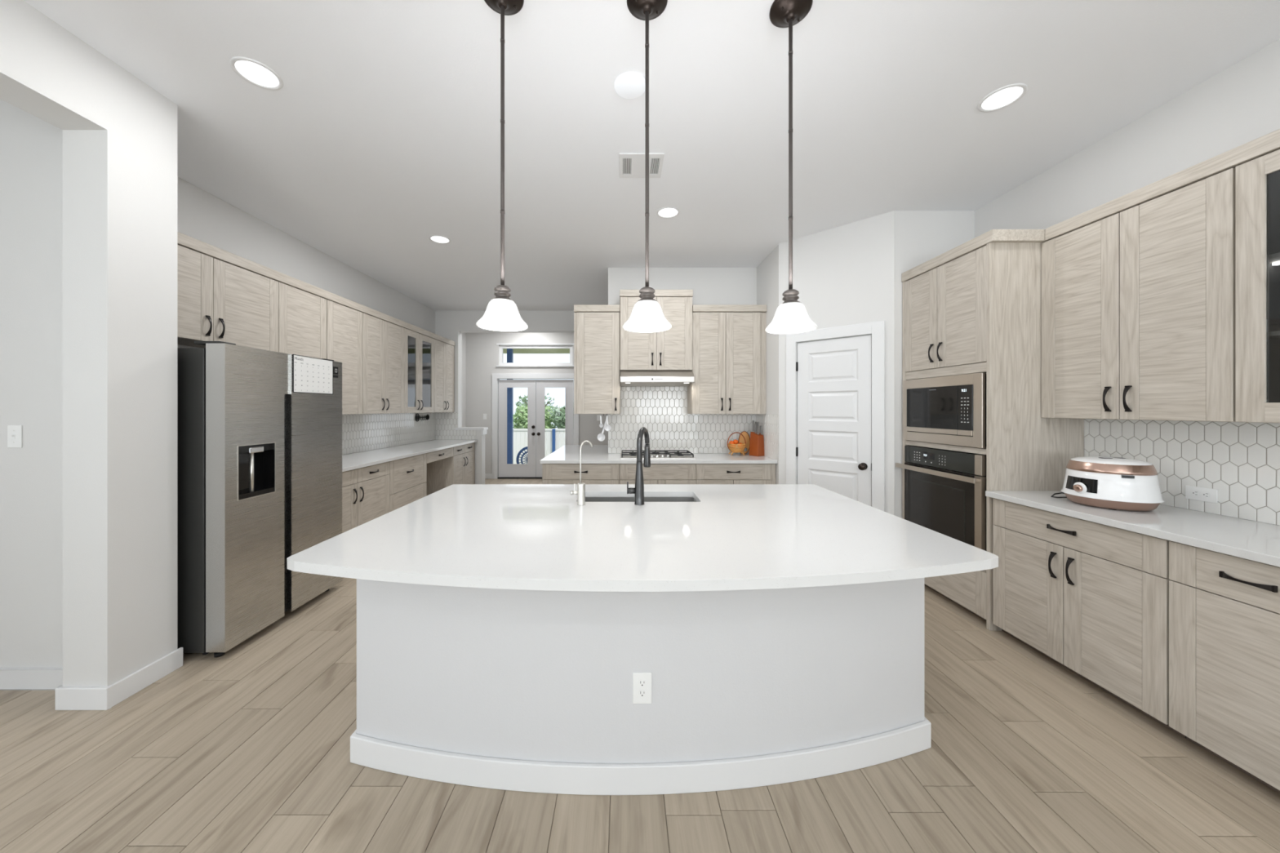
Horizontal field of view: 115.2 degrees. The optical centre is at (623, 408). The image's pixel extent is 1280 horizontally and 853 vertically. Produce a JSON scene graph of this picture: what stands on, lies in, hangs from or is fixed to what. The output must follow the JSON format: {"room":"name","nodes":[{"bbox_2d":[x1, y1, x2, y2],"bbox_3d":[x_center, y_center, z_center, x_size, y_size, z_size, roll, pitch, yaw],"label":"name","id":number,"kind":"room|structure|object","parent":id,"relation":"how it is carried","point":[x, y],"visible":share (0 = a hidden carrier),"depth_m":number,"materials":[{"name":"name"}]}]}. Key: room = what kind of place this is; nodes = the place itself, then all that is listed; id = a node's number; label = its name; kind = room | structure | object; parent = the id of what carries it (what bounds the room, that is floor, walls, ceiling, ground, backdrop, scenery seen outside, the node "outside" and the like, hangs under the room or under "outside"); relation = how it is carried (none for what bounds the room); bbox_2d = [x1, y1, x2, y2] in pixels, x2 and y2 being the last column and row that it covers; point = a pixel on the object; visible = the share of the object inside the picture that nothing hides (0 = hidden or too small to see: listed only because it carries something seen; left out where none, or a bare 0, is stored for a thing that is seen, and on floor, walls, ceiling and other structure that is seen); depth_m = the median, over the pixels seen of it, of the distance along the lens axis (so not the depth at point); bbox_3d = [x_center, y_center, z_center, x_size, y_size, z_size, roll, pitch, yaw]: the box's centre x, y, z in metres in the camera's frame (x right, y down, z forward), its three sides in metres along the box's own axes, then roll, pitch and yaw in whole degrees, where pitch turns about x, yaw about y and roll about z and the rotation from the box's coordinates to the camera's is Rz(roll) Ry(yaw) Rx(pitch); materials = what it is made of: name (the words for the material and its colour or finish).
{"room":"kitchen","nodes":[
{"label":"kitchen","id":0,"kind":"room"},
{"bbox_2d":[0,0,107,129],"bbox_3d":[-2.608,-0.125,-1.266,0.217,3.150,6.467,0,0,0],"label":"wall","id":1,"kind":"structure","parent":0,"point":[47,72],"depth_m":1.79,"materials":[{"name":"white paint"}]},
{"bbox_2d":[0,57,177,686],"bbox_3d":[-4.250,-0.125,2.122,3.500,3.150,0.309,0,0,0],"label":"wall","id":2,"kind":"structure","parent":0,"point":[88,218],"depth_m":2.11,"materials":[{"name":"white paint"}]},
{"bbox_2d":[7,425,22,448],"bbox_3d":[-3.158,0.144,2.102,0.072,0.117,0.016,0,0,0],"label":"light switch","id":3,"kind":"object","parent":2,"relation":"attached to","point":[14,432],"visible":1,"depth_m":2.10,"materials":[{"name":"white plastic"}]},
{"bbox_2d":[0,647,182,710],"bbox_3d":[-4.240,1.397,2.122,3.519,0.105,0.341,0,0,0],"label":"baseboard","id":4,"kind":"structure","parent":2,"relation":"attached to","point":[67,698],"depth_m":2.09,"materials":[{"name":"white wood"}]},
{"bbox_2d":[177,177,466,450],"bbox_3d":[-3.335,-0.125,5.418,0.130,3.150,6.284,0,0,0],"label":"wall","id":5,"kind":"structure","parent":0,"point":[202,216],"depth_m":3.91,"materials":[{"name":"white paint"}]},
{"bbox_2d":[177,244,278,351],"bbox_3d":[-3.083,-0.775,2.890,0.370,0.610,1.120,0,0,0],"label":"upper cabinet","id":6,"kind":"object","parent":5,"relation":"attached to","point":[218,300],"visible":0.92,"depth_m":2.97,"materials":[{"name":"brown wood"}]},
{"bbox_2d":[177,231,454,346],"bbox_3d":[-3.091,-1.123,4.670,0.338,0.075,4.740,0,0,0],"label":"crown molding","id":7,"kind":"structure","parent":6,"relation":"on","point":[183,240],"depth_m":3.52,"materials":[{"name":"brown wood"}]},
{"bbox_2d":[278,281,326,359],"bbox_3d":[-3.099,-0.775,3.731,0.338,0.610,0.558,0,0,0],"label":"upper cabinet","id":8,"kind":"object","parent":5,"relation":"attached to","point":[302,315],"visible":0.57,"depth_m":3.70,"materials":[{"name":"brown wood"}]},
{"bbox_2d":[326,299,362,414],"bbox_3d":[-3.099,-0.510,4.287,0.338,1.140,0.546,0,0,0],"label":"upper cabinet","id":9,"kind":"object","parent":5,"relation":"attached to","point":[344,323],"visible":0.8,"depth_m":4.32,"materials":[{"name":"brown wood"}]},
{"bbox_2d":[362,312,404,413],"bbox_3d":[-3.083,-0.510,4.994,0.370,1.140,0.860,0,0,0],"label":"upper cabinet","id":10,"kind":"object","parent":5,"relation":"attached to","point":[383,341],"visible":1,"depth_m":4.93,"materials":[{"name":"brown wood"}]},
{"bbox_2d":[342,412,435,454],"bbox_3d":[-3.266,0.299,5.191,0.007,0.474,3.703,0,0,0],"label":"tiled wall","id":11,"kind":"structure","parent":5,"relation":"attached to","point":[360,432],"depth_m":5.48,"materials":[{"name":"white tile"}]},
{"bbox_2d":[404,328,434,413],"bbox_3d":[-3.083,-0.510,5.856,0.370,1.140,0.855,0,0,0],"label":"upper cabinet","id":12,"kind":"object","parent":5,"relation":"attached to","point":[419,348],"visible":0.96,"depth_m":5.79,"materials":[{"name":"brown wood"}]},
{"bbox_2d":[434,339,454,412],"bbox_3d":[-3.083,-0.510,6.660,0.370,1.140,0.745,0,0,0],"label":"upper cabinet","id":13,"kind":"object","parent":5,"relation":"attached to","point":[444,353],"visible":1,"depth_m":6.64,"materials":[{"name":"brown wood"}]},
{"bbox_2d":[435,311,574,484],"bbox_3d":[-0.770,-0.125,7.130,5.000,3.150,0.160,0,0,0],"label":"wall","id":14,"kind":"structure","parent":0,"point":[450,325],"depth_m":7.05,"materials":[{"name":"white paint"}]},
{"bbox_2d":[435,412,475,439],"bbox_3d":[-2.912,0.299,7.046,0.703,0.474,0.007,0,0,0],"label":"tiled wall","id":15,"kind":"structure","parent":14,"relation":"attached to","point":[446,422],"depth_m":7.04,"materials":[{"name":"white tile"}]},
{"bbox_2d":[454,426,488,435],"bbox_3d":[-2.670,0.390,7.135,0.500,0.120,0.230,0,0,0],"label":"trim","id":16,"kind":"structure","parent":14,"relation":"attached to","point":[483,429],"depth_m":7.02,"materials":[{"name":"white"}]},
{"bbox_2d":[466,332,608,473],"bbox_3d":[-0.770,-0.125,8.485,5.260,3.150,0.150,0,0,0],"label":"wall","id":17,"kind":"structure","parent":0,"point":[482,353],"depth_m":8.41,"materials":[{"name":"grey paint"}]},
{"bbox_2d":[498,379,536,476],"bbox_3d":[-2.214,0.407,8.425,0.772,2.025,0.110,0,0,0],"label":"door","id":18,"kind":"structure","parent":17,"relation":"in","point":[529,469],"depth_m":8.43,"materials":[{"name":"white paint"}]},
{"bbox_2d":[497,476,542,479],"bbox_3d":[-1.825,1.436,8.480,1.570,0.028,0.160,0,0,0],"label":"threshold","id":19,"kind":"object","parent":17,"relation":"attached to","point":[498,477],"depth_m":8.40,"materials":[{"name":"black metal"}]},
{"bbox_2d":[496,343,573,366],"bbox_3d":[-1.825,-1.109,8.395,1.610,0.482,0.030,0,0,0],"label":"trim","id":20,"kind":"structure","parent":17,"relation":"attached to","point":[496,344],"depth_m":8.39,"materials":[{"name":"white wood"}]},
{"bbox_2d":[492,373,578,479],"bbox_3d":[-1.825,0.360,8.470,1.790,2.180,0.160,0,0,0],"label":"trim","id":21,"kind":"structure","parent":17,"relation":"attached to","point":[495,376],"depth_m":8.39,"materials":[{"name":"white wood"}]},
{"bbox_2d":[499,345,572,365],"bbox_3d":[-1.824,-1.107,8.480,1.528,0.427,0.060,0,0,0],"label":"window","id":22,"kind":"structure","parent":17,"relation":"in","point":[501,347],"depth_m":8.45,"materials":[{"name":"white"}]},
{"bbox_2d":[536,379,573,476],"bbox_3d":[-1.434,0.407,8.425,0.768,2.025,0.110,0,0,0],"label":"door","id":23,"kind":"structure","parent":17,"relation":"in","point":[541,384],"depth_m":8.43,"materials":[{"name":"white paint"}]},
{"bbox_2d":[0,479,1279,852],"bbox_3d":[0.000,1.510,2.030,12.000,0.120,13.060,0,0,0],"label":"floor","id":24,"kind":"structure","parent":0,"point":[246,748],"depth_m":1.56,"materials":[{"name":"brown wood"}]},
{"bbox_2d":[177,341,342,657],"bbox_3d":[-2.735,0.529,2.815,0.904,1.842,0.970,0,0,0],"label":"refrigerator","id":25,"kind":"object","parent":24,"relation":"on","point":[260,460],"visible":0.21,"depth_m":2.47,"materials":[{"name":"grey metal"}]},
{"bbox_2d":[293,354,333,394],"bbox_3d":[-2.284,-0.244,2.998,0.004,0.265,0.385,0,0,0],"label":"wall calendar","id":26,"kind":"object","parent":25,"relation":"attached to","point":[311,375],"visible":1,"depth_m":2.98,"materials":[{"name":"white paper"}]},
{"bbox_2d":[342,462,389,533],"bbox_3d":[-2.897,1.012,3.903,0.738,0.877,1.086,0,0,0],"label":"base cabinet","id":27,"kind":"object","parent":24,"relation":"on","point":[365,490],"visible":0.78,"depth_m":4.01,"materials":[{"name":"brown wood"}]},
{"bbox_2d":[342,440,477,471],"bbox_3d":[-2.899,0.553,5.204,0.738,0.035,3.688,0,0,0],"label":"countertop","id":28,"kind":"structure","parent":27,"relation":"on","point":[356,460],"depth_m":4.96,"materials":[{"name":"white stone"}]},
{"bbox_2d":[426,447,453,463],"bbox_3d":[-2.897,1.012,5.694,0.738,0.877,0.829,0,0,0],"label":"drawer unit","id":29,"kind":"object","parent":28,"relation":"attached to","point":[436,455],"visible":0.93,"depth_m":5.65,"materials":[{"name":"brown wood"}]},
{"bbox_2d":[389,453,426,511],"bbox_3d":[-2.897,1.012,4.862,0.738,0.877,0.829,0,0,0],"label":"base cabinet","id":30,"kind":"object","parent":24,"relation":"on","point":[407,476],"visible":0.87,"depth_m":4.80,"materials":[{"name":"brown wood"}]},
{"bbox_2d":[425,442,474,495],"bbox_3d":[-2.897,1.012,6.561,0.738,0.877,0.900,0,0,0],"label":"base cabinet","id":31,"kind":"object","parent":24,"relation":"on","point":[459,468],"visible":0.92,"depth_m":6.11,"materials":[{"name":"brown wood"}]},
{"bbox_2d":[542,463,619,484],"bbox_3d":[-0.452,1.012,4.544,0.810,0.877,0.652,0,0,0],"label":"base cabinet","id":32,"kind":"object","parent":24,"relation":"on","point":[552,473],"visible":0.33,"depth_m":4.25,"materials":[{"name":"brown wood"}]},
{"bbox_2d":[350,577,931,795],"bbox_3d":[0.096,1.011,2.171,2.436,0.878,1.300,0,0,0],"label":"kitchen island","id":33,"kind":"object","parent":24,"relation":"on","point":[513,690],"visible":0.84,"depth_m":1.57,"materials":[{"name":"white paint"}]},
{"bbox_2d":[632,672,651,703],"bbox_3d":[0.070,1.057,1.536,0.072,0.117,0.007,0,0,0],"label":"electrical outlet","id":34,"kind":"object","parent":33,"relation":"attached to","point":[642,682],"visible":1,"depth_m":1.53,"materials":[{"name":"white plastic"}]},
{"bbox_2d":[286,484,998,591],"bbox_3d":[0.076,0.553,2.074,2.577,0.035,1.613,0,0,0],"label":"island countertop","id":35,"kind":"structure","parent":33,"relation":"on","point":[504,536],"depth_m":1.64,"materials":[{"name":"white stone"}]},
{"bbox_2d":[570,440,592,505],"bbox_3d":[-0.233,0.357,2.277,0.133,0.358,0.052,0,0,-18],"label":"filter faucet","id":36,"kind":"object","parent":35,"relation":"on","point":[580,492],"visible":1,"depth_m":2.26,"materials":[{"name":"white metal"}]},
{"bbox_2d":[626,426,650,505],"bbox_3d":[0.088,0.321,2.366,0.101,0.429,0.233,0,0,15],"label":"kitchen faucet","id":37,"kind":"object","parent":35,"relation":"on","point":[638,491],"visible":1,"depth_m":2.27,"materials":[{"name":"black metal"}]},
{"bbox_2d":[585,497,696,502],"bbox_3d":[0.086,0.681,2.482,0.750,0.217,0.315,0,0,0],"label":"sink","id":38,"kind":"object","parent":35,"relation":"in","point":[587,499],"visible":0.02,"depth_m":2.63,"materials":[{"name":"silver metal"}]},
{"bbox_2d":[619,463,696,484],"bbox_3d":[0.356,1.012,4.544,0.804,0.877,0.652,0,0,0],"label":"base cabinet","id":39,"kind":"object","parent":24,"relation":"on","point":[657,473],"visible":0.26,"depth_m":4.25,"materials":[{"name":"brown wood"}]},
{"bbox_2d":[695,463,775,484],"bbox_3d":[1.177,1.012,4.544,0.838,0.877,0.652,0,0,0],"label":"base cabinet","id":40,"kind":"object","parent":24,"relation":"on","point":[706,473],"visible":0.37,"depth_m":4.25,"materials":[{"name":"brown wood"}]},
{"bbox_2d":[902,242,1084,630],"bbox_3d":[2.683,0.182,3.070,0.650,2.535,0.830,0,0,0],"label":"tall cabinet","id":41,"kind":"object","parent":24,"relation":"on","point":[979,311],"visible":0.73,"depth_m":2.65,"materials":[{"name":"brown wood"}]},
{"bbox_2d":[895,445,986,551],"bbox_3d":[2.619,0.686,3.088,0.582,0.751,0.783,0,0,0],"label":"wall oven","id":42,"kind":"object","parent":41,"relation":"in","point":[944,490],"visible":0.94,"depth_m":2.97,"materials":[{"name":"black metal"}]},
{"bbox_2d":[903,373,986,448],"bbox_3d":[2.615,0.011,3.072,0.490,0.504,0.758,0,0,0],"label":"microwave","id":43,"kind":"object","parent":41,"relation":"in","point":[950,410],"visible":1,"depth_m":2.98,"materials":[{"name":"silver metal"}]},
{"bbox_2d":[992,497,1186,737],"bbox_3d":[2.684,1.012,2.220,0.652,0.877,0.866,0,0,0],"label":"base cabinet","id":44,"kind":"object","parent":24,"relation":"on","point":[1091,598],"visible":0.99,"depth_m":2.09,"materials":[{"name":"brown wood"}]},
{"bbox_2d":[985,490,1279,567],"bbox_3d":[2.686,0.553,1.552,0.652,0.035,2.203,0,0,0],"label":"countertop","id":45,"kind":"structure","parent":44,"relation":"on","point":[1253,540],"depth_m":1.89,"materials":[{"name":"white stone"}]},
{"bbox_2d":[1050,456,1164,511],"bbox_3d":[2.689,0.403,2.250,0.369,0.267,0.368,0,0,21],"label":"rice cooker","id":46,"kind":"object","parent":45,"relation":"on","point":[1114,483],"visible":1,"depth_m":2.14,"materials":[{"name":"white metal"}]},
{"bbox_2d":[1168,541,1279,793],"bbox_3d":[2.684,1.012,1.552,0.652,0.877,0.464,0,0,0],"label":"base cabinet","id":47,"kind":"object","parent":24,"relation":"on","point":[1224,609],"visible":0.98,"depth_m":1.61,"materials":[{"name":"brown wood"}]},
{"bbox_3d":[-0.527,1.011,5.425,0.660,0.877,1.090,0,0,0],"label":"base cabinet","id":48,"kind":"object","parent":24,"relation":"on","visible":0},
{"bbox_2d":[540,444,777,463],"bbox_3d":[0.364,0.553,5.110,2.468,0.035,1.780,0,0,0],"label":"countertop","id":49,"kind":"structure","parent":48,"relation":"on","point":[566,454],"depth_m":4.39,"materials":[{"name":"white stone"}]},
{"bbox_2d":[620,450,695,458],"bbox_3d":[0.365,0.512,4.575,0.800,0.048,0.470,0,0,0],"label":"cooktop","id":50,"kind":"object","parent":49,"relation":"in","point":[655,455],"visible":0.9,"depth_m":4.43,"materials":[{"name":"silver metal"}]},
{"bbox_2d":[727,431,746,455],"bbox_3d":[1.305,0.402,4.700,0.219,0.263,0.206,0,0,0],"label":"fruit basket","id":51,"kind":"object","parent":49,"relation":"on","point":[736,450],"visible":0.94,"depth_m":4.65,"materials":[{"name":"orange wood"}]},
{"bbox_2d":[728,442,746,453],"bbox_3d":[1.305,0.454,4.700,0.206,0.104,0.206,0,0,0],"label":"bowl","id":52,"kind":"object","parent":51,"relation":"on","point":[736,450],"depth_m":4.64,"materials":[{"name":"orange wood"}]},
{"bbox_2d":[737,431,750,453],"bbox_3d":[1.436,0.404,4.835,0.142,0.272,0.016,0,0,8],"label":"cutting board","id":53,"kind":"object","parent":49,"relation":"on","point":[745,434],"visible":0.64,"depth_m":4.83,"materials":[{"name":"orange wood"}]},
{"bbox_2d":[749,431,764,456],"bbox_3d":[1.522,0.401,4.640,0.119,0.270,0.136,0,0,-28],"label":"knife block","id":54,"kind":"object","parent":49,"relation":"on","point":[756,445],"visible":0.92,"depth_m":4.60,"materials":[{"name":"brown wood"}]},
{"bbox_2d":[23,0,1279,311],"bbox_3d":[0.000,-1.750,2.030,12.000,0.100,13.060,0,0,0],"label":"ceiling","id":55,"kind":"structure","parent":0,"point":[380,137],"depth_m":2.29,"materials":[{"name":"white paint"}]},
{"bbox_2d":[229,56,284,89],"bbox_3d":[-1.859,-1.697,2.062,0.204,0.006,0.204,0,0,0],"label":"recessed light","id":56,"kind":"object","parent":55,"relation":"in","point":[255,73],"visible":1,"depth_m":2.05,"materials":[{"name":"white plastic"}]},
{"bbox_2d":[235,60,279,87],"bbox_3d":[-1.859,-1.697,2.062,0.168,0.002,0.168,0,0,-4],"label":"diffuser","id":57,"kind":"object","parent":56,"relation":"attached to","point":[255,73],"depth_m":2.06,"materials":[{"name":"white plastic"}]},
{"bbox_2d":[428,235,450,244],"bbox_3d":[-1.844,-1.697,4.077,0.204,0.006,0.204,0,0,0],"label":"recessed light","id":58,"kind":"object","parent":55,"relation":"in","point":[436,238],"visible":1,"depth_m":4.08,"materials":[{"name":"white plastic"}]},
{"bbox_2d":[431,235,448,243],"bbox_3d":[-1.844,-1.697,4.077,0.168,0.002,0.168,0,0,-26],"label":"diffuser","id":59,"kind":"object","parent":58,"relation":"attached to","point":[438,239],"depth_m":4.08,"materials":[{"name":"white"}]},
{"bbox_2d":[475,0,528,331],"bbox_3d":[-0.496,-1.017,1.663,0.203,1.365,0.203,0,0,-23],"label":"pendant lamp","id":60,"kind":"object","parent":55,"relation":"hanging from","point":[501,313],"visible":1,"depth_m":1.66,"materials":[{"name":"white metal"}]},
{"bbox_2d":[614,71,644,98],"bbox_3d":[0.034,-1.694,2.133,0.167,0.012,0.167,0,0,0],"label":"recessed light","id":61,"kind":"object","parent":55,"relation":"in","point":[628,85],"visible":0.92,"depth_m":2.12,"materials":[{"name":"white plastic"}]},
{"bbox_2d":[618,153,664,177],"bbox_3d":[0.120,-1.696,2.840,0.302,0.008,0.280,0,0,0],"label":"ceiling vent","id":62,"kind":"object","parent":55,"relation":"in","point":[631,165],"visible":1,"depth_m":2.83,"materials":[{"name":"white metal"}]},
{"bbox_2d":[622,0,671,332],"bbox_3d":[0.097,-1.017,1.686,0.203,1.365,0.203,0,0,-23],"label":"pendant lamp","id":63,"kind":"object","parent":55,"relation":"hanging from","point":[646,315],"visible":1,"depth_m":1.68,"materials":[{"name":"white glass"}]},
{"bbox_2d":[656,206,679,218],"bbox_3d":[0.384,-1.697,3.519,0.204,0.006,0.204,0,0,0],"label":"recessed light","id":64,"kind":"object","parent":55,"relation":"in","point":[666,212],"visible":1,"depth_m":3.52,"materials":[{"name":"white"}]},
{"bbox_2d":[658,208,677,217],"bbox_3d":[0.384,-1.697,3.519,0.168,0.002,0.168,0,0,-4],"label":"diffuser","id":65,"kind":"object","parent":64,"relation":"attached to","point":[663,212],"depth_m":3.52,"materials":[{"name":"white"}]},
{"bbox_2d":[764,0,817,333],"bbox_3d":[0.707,-1.017,1.720,0.203,1.365,0.203,0,0,23],"label":"pendant lamp","id":66,"kind":"object","parent":55,"relation":"hanging from","point":[791,317],"visible":1,"depth_m":1.71,"materials":[{"name":"white glass"}]},
{"bbox_2d":[977,83,1027,111],"bbox_3d":[2.069,-1.697,2.223,0.204,0.006,0.204,0,0,0],"label":"recessed light","id":67,"kind":"object","parent":55,"relation":"in","point":[1005,96],"visible":1,"depth_m":2.21,"materials":[{"name":"white"}]},
{"bbox_2d":[982,86,1022,109],"bbox_3d":[2.069,-1.697,2.223,0.168,0.002,0.168,0,0,4],"label":"diffuser","id":68,"kind":"object","parent":67,"relation":"attached to","point":[1002,97],"depth_m":2.22,"materials":[{"name":"white plastic"}]},
{"bbox_2d":[608,267,756,305],"bbox_3d":[0.771,-0.125,4.960,1.918,3.150,0.140,0,0,0],"label":"wall","id":69,"kind":"structure","parent":0,"point":[709,286],"depth_m":4.89,"materials":[{"name":"white paint"}]},
{"bbox_2d":[573,312,620,413],"bbox_3d":[-0.299,-0.510,4.698,0.515,1.140,0.380,0,0,0],"label":"upper cabinet","id":70,"kind":"object","parent":69,"relation":"attached to","point":[597,335],"visible":1,"depth_m":4.54,"materials":[{"name":"brown wood"}]},
{"bbox_2d":[573,304,620,312],"bbox_3d":[-0.299,-1.123,4.708,0.515,0.075,0.353,0,0,0],"label":"crown molding","id":71,"kind":"structure","parent":70,"relation":"on","point":[577,308],"depth_m":4.53,"materials":[{"name":"brown wood"}]},
{"bbox_2d":[620,297,692,370],"bbox_3d":[0.361,-0.835,4.678,0.803,0.811,0.420,0,0,0],"label":"upper cabinet","id":72,"kind":"object","parent":69,"relation":"attached to","point":[670,349],"visible":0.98,"depth_m":4.50,"materials":[{"name":"brown wood"}]},
{"bbox_2d":[619,289,693,304],"bbox_3d":[0.361,-1.282,4.689,0.812,0.073,0.393,0,0,0],"label":"crown molding","id":73,"kind":"structure","parent":72,"relation":"on","point":[623,293],"depth_m":4.49,"materials":[{"name":"brown wood"}]},
{"bbox_2d":[620,370,694,386],"bbox_3d":[0.362,-0.344,4.639,0.801,0.165,0.498,0,0,0],"label":"range hood","id":74,"kind":"object","parent":72,"relation":"attached to","point":[628,378],"visible":1,"depth_m":4.42,"materials":[{"name":"silver metal"}]},
{"bbox_2d":[608,386,755,453],"bbox_3d":[0.703,0.093,4.886,1.781,0.886,0.007,0,0,0],"label":"tiled wall","id":75,"kind":"structure","parent":69,"relation":"attached to","point":[662,411],"depth_m":4.88,"materials":[{"name":"white tile"}]},
{"bbox_2d":[687,312,765,413],"bbox_3d":[1.181,-0.510,4.698,0.833,1.140,0.380,0,0,0],"label":"upper cabinet","id":76,"kind":"object","parent":69,"relation":"attached to","point":[729,348],"visible":1,"depth_m":4.54,"materials":[{"name":"brown wood"}]},
{"bbox_2d":[692,304,766,312],"bbox_3d":[1.185,-1.123,4.708,0.825,0.075,0.353,0,0,0],"label":"crown molding","id":77,"kind":"structure","parent":76,"relation":"on","point":[695,308],"depth_m":4.53,"materials":[{"name":"brown wood"}]},
{"bbox_2d":[756,244,778,484],"bbox_3d":[1.665,-0.125,4.540,0.130,3.150,0.700,0,0,0],"label":"wall","id":78,"kind":"structure","parent":0,"point":[767,272],"depth_m":4.41,"materials":[{"name":"white paint"}]},
{"bbox_2d":[755,413,778,460],"bbox_3d":[1.596,0.299,4.540,0.008,0.474,0.700,0,0,0],"label":"tiled wall","id":79,"kind":"structure","parent":78,"relation":"attached to","point":[769,424],"depth_m":4.42,"materials":[{"name":"white tile"}]},
{"bbox_2d":[778,210,894,515],"bbox_3d":[2.001,-0.125,3.879,1.008,3.150,0.120,0,0,44],"label":"wall","id":80,"kind":"structure","parent":0,"point":[843,275],"depth_m":3.72,"materials":[{"name":"white paint"}]},
{"bbox_2d":[795,334,871,506],"bbox_3d":[1.955,0.393,3.826,0.662,2.095,0.108,0,0,44],"label":"door","id":81,"kind":"structure","parent":80,"relation":"in","point":[833,451],"depth_m":3.81,"materials":[{"name":"white paint"}]},
{"bbox_2d":[786,320,884,511],"bbox_3d":[2.000,0.342,3.868,0.857,2.216,0.138,0,0,44],"label":"trim","id":82,"kind":"structure","parent":80,"relation":"attached to","point":[877,329],"depth_m":3.60,"materials":[{"name":"white wood"}]},
{"bbox_2d":[894,210,974,518],"bbox_3d":[2.668,-0.125,3.560,0.692,3.150,0.140,0,0,0],"label":"wall","id":83,"kind":"structure","parent":0,"point":[921,237],"depth_m":3.49,"materials":[{"name":"white paint"}]},
{"bbox_2d":[974,39,1279,524],"bbox_3d":[3.082,-0.125,-0.435,0.136,3.150,8.130,0,0,0],"label":"wall","id":84,"kind":"structure","parent":0,"point":[1238,105],"depth_m":2.30,"materials":[{"name":"white paint"}]},
{"bbox_2d":[1041,168,1235,422],"bbox_3d":[2.852,-0.510,2.235,0.320,1.140,0.837,0,0,0],"label":"upper cabinet","id":85,"kind":"object","parent":84,"relation":"attached to","point":[1138,302],"visible":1,"depth_m":2.12,"materials":[{"name":"brown wood"}]},
{"bbox_2d":[901,128,1279,282],"bbox_3d":[2.696,-1.123,1.942,0.628,0.075,3.085,0,0,0],"label":"crown molding","id":86,"kind":"structure","parent":85,"relation":"on","point":[1267,144],"depth_m":2.21,"materials":[{"name":"brown wood"}]},
{"bbox_2d":[1084,418,1279,525],"bbox_3d":[3.010,0.299,1.528,0.007,0.474,2.255,0,0,0],"label":"tiled wall","id":87,"kind":"structure","parent":84,"relation":"attached to","point":[1241,460],"depth_m":2.10,"materials":[{"name":"white tile"}]},
{"bbox_2d":[1185,484,1217,503],"bbox_3d":[3.003,0.444,2.114,0.007,0.072,0.117,0,0,0],"label":"electrical outlet","id":88,"kind":"object","parent":87,"relation":"attached to","point":[1197,493],"visible":1,"depth_m":2.11,"materials":[{"name":"white plastic"}]},
{"bbox_2d":[1235,149,1279,422],"bbox_3d":[2.852,-0.510,1.392,0.320,1.140,0.840,0,0,0],"label":"upper cabinet","id":89,"kind":"object","parent":84,"relation":"attached to","point":[1257,180],"visible":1,"depth_m":1.77,"materials":[{"name":"brown wood"}]},
{"bbox_2d":[1268,252,1279,263],"bbox_3d":[2.883,-0.650,1.392,0.238,0.018,0.800,0,0,0],"label":"shelf","id":90,"kind":"object","parent":89,"relation":"attached to","point":[1273,258],"depth_m":1.74,"materials":[{"name":"clear glass"}]},
{"bbox_2d":[1268,330,1279,337],"bbox_3d":[2.883,-0.320,1.392,0.238,0.018,0.800,0,0,0],"label":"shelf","id":91,"kind":"object","parent":89,"relation":"attached to","point":[1272,334],"depth_m":1.74,"materials":[{"name":"clear glass"}]},
{"label":"outside","id":92,"kind":"structure","parent":0,"visible":0},
{"bbox_3d":[-1.500,2.500,17.600,21.000,0.100,12.800,0,0,0],"label":"ground","id":93,"kind":"structure","parent":92,"visible":0},
{"bbox_2d":[513,404,553,428],"bbox_3d":[-3.676,1.139,16.209,1.564,2.634,1.593,0,0,-45],"label":"tree","id":94,"kind":"object","parent":93,"relation":"on","point":[520,418],"visible":0.38,"depth_m":15.99,"materials":[{"name":"green plant"}]},
{"bbox_2d":[515,393,555,428],"bbox_3d":[-4.006,0.864,18.648,1.856,3.182,1.661,0,0,-31],"label":"tree","id":95,"kind":"object","parent":93,"relation":"on","point":[524,400],"visible":0.16,"depth_m":18.45,"materials":[{"name":"green plant"}]},
{"bbox_2d":[513,428,573,463],"bbox_3d":[-2.950,1.570,13.980,9.300,1.760,0.160,0,0,0],"label":"fence","id":96,"kind":"object","parent":93,"relation":"on","point":[520,435],"visible":0.06,"depth_m":14.00,"materials":[{"name":"white wood"}]},
{"bbox_2d":[551,402,573,435],"bbox_3d":[-2.003,1.048,15.999,1.748,2.816,1.426,0,0,0],"label":"tree","id":97,"kind":"object","parent":93,"relation":"on","point":[558,415],"visible":0.33,"depth_m":15.70,"materials":[{"name":"green plant"}]},
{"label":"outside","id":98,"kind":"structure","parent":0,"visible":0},
{"bbox_3d":[-1.000,1.625,9.880,12.000,0.150,2.640,0,0,0],"label":"floor","id":99,"kind":"structure","parent":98,"visible":0},
{"bbox_2d":[506,348,513,463],"bbox_3d":[-2.800,0.040,10.000,0.180,3.020,0.180,0,0,0],"label":"porch post","id":100,"kind":"object","parent":99,"relation":"on","point":[509,351],"visible":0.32,"depth_m":9.94,"materials":[{"name":"blue paint"}]},
{"bbox_2d":[515,446,527,463],"bbox_3d":[-2.330,1.274,10.100,0.684,0.684,0.100,0,0,0],"label":"wheel","id":101,"kind":"object","parent":99,"relation":"on","point":[517,460],"visible":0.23,"depth_m":10.08,"materials":[{"name":"blue paint"}]},
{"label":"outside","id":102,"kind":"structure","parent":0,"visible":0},
{"bbox_2d":[502,348,569,353],"bbox_3d":[-1.000,-1.565,9.800,12.000,0.170,2.200,0,0,0],"label":"roof","id":103,"kind":"structure","parent":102,"point":[504,350],"depth_m":10.35,"materials":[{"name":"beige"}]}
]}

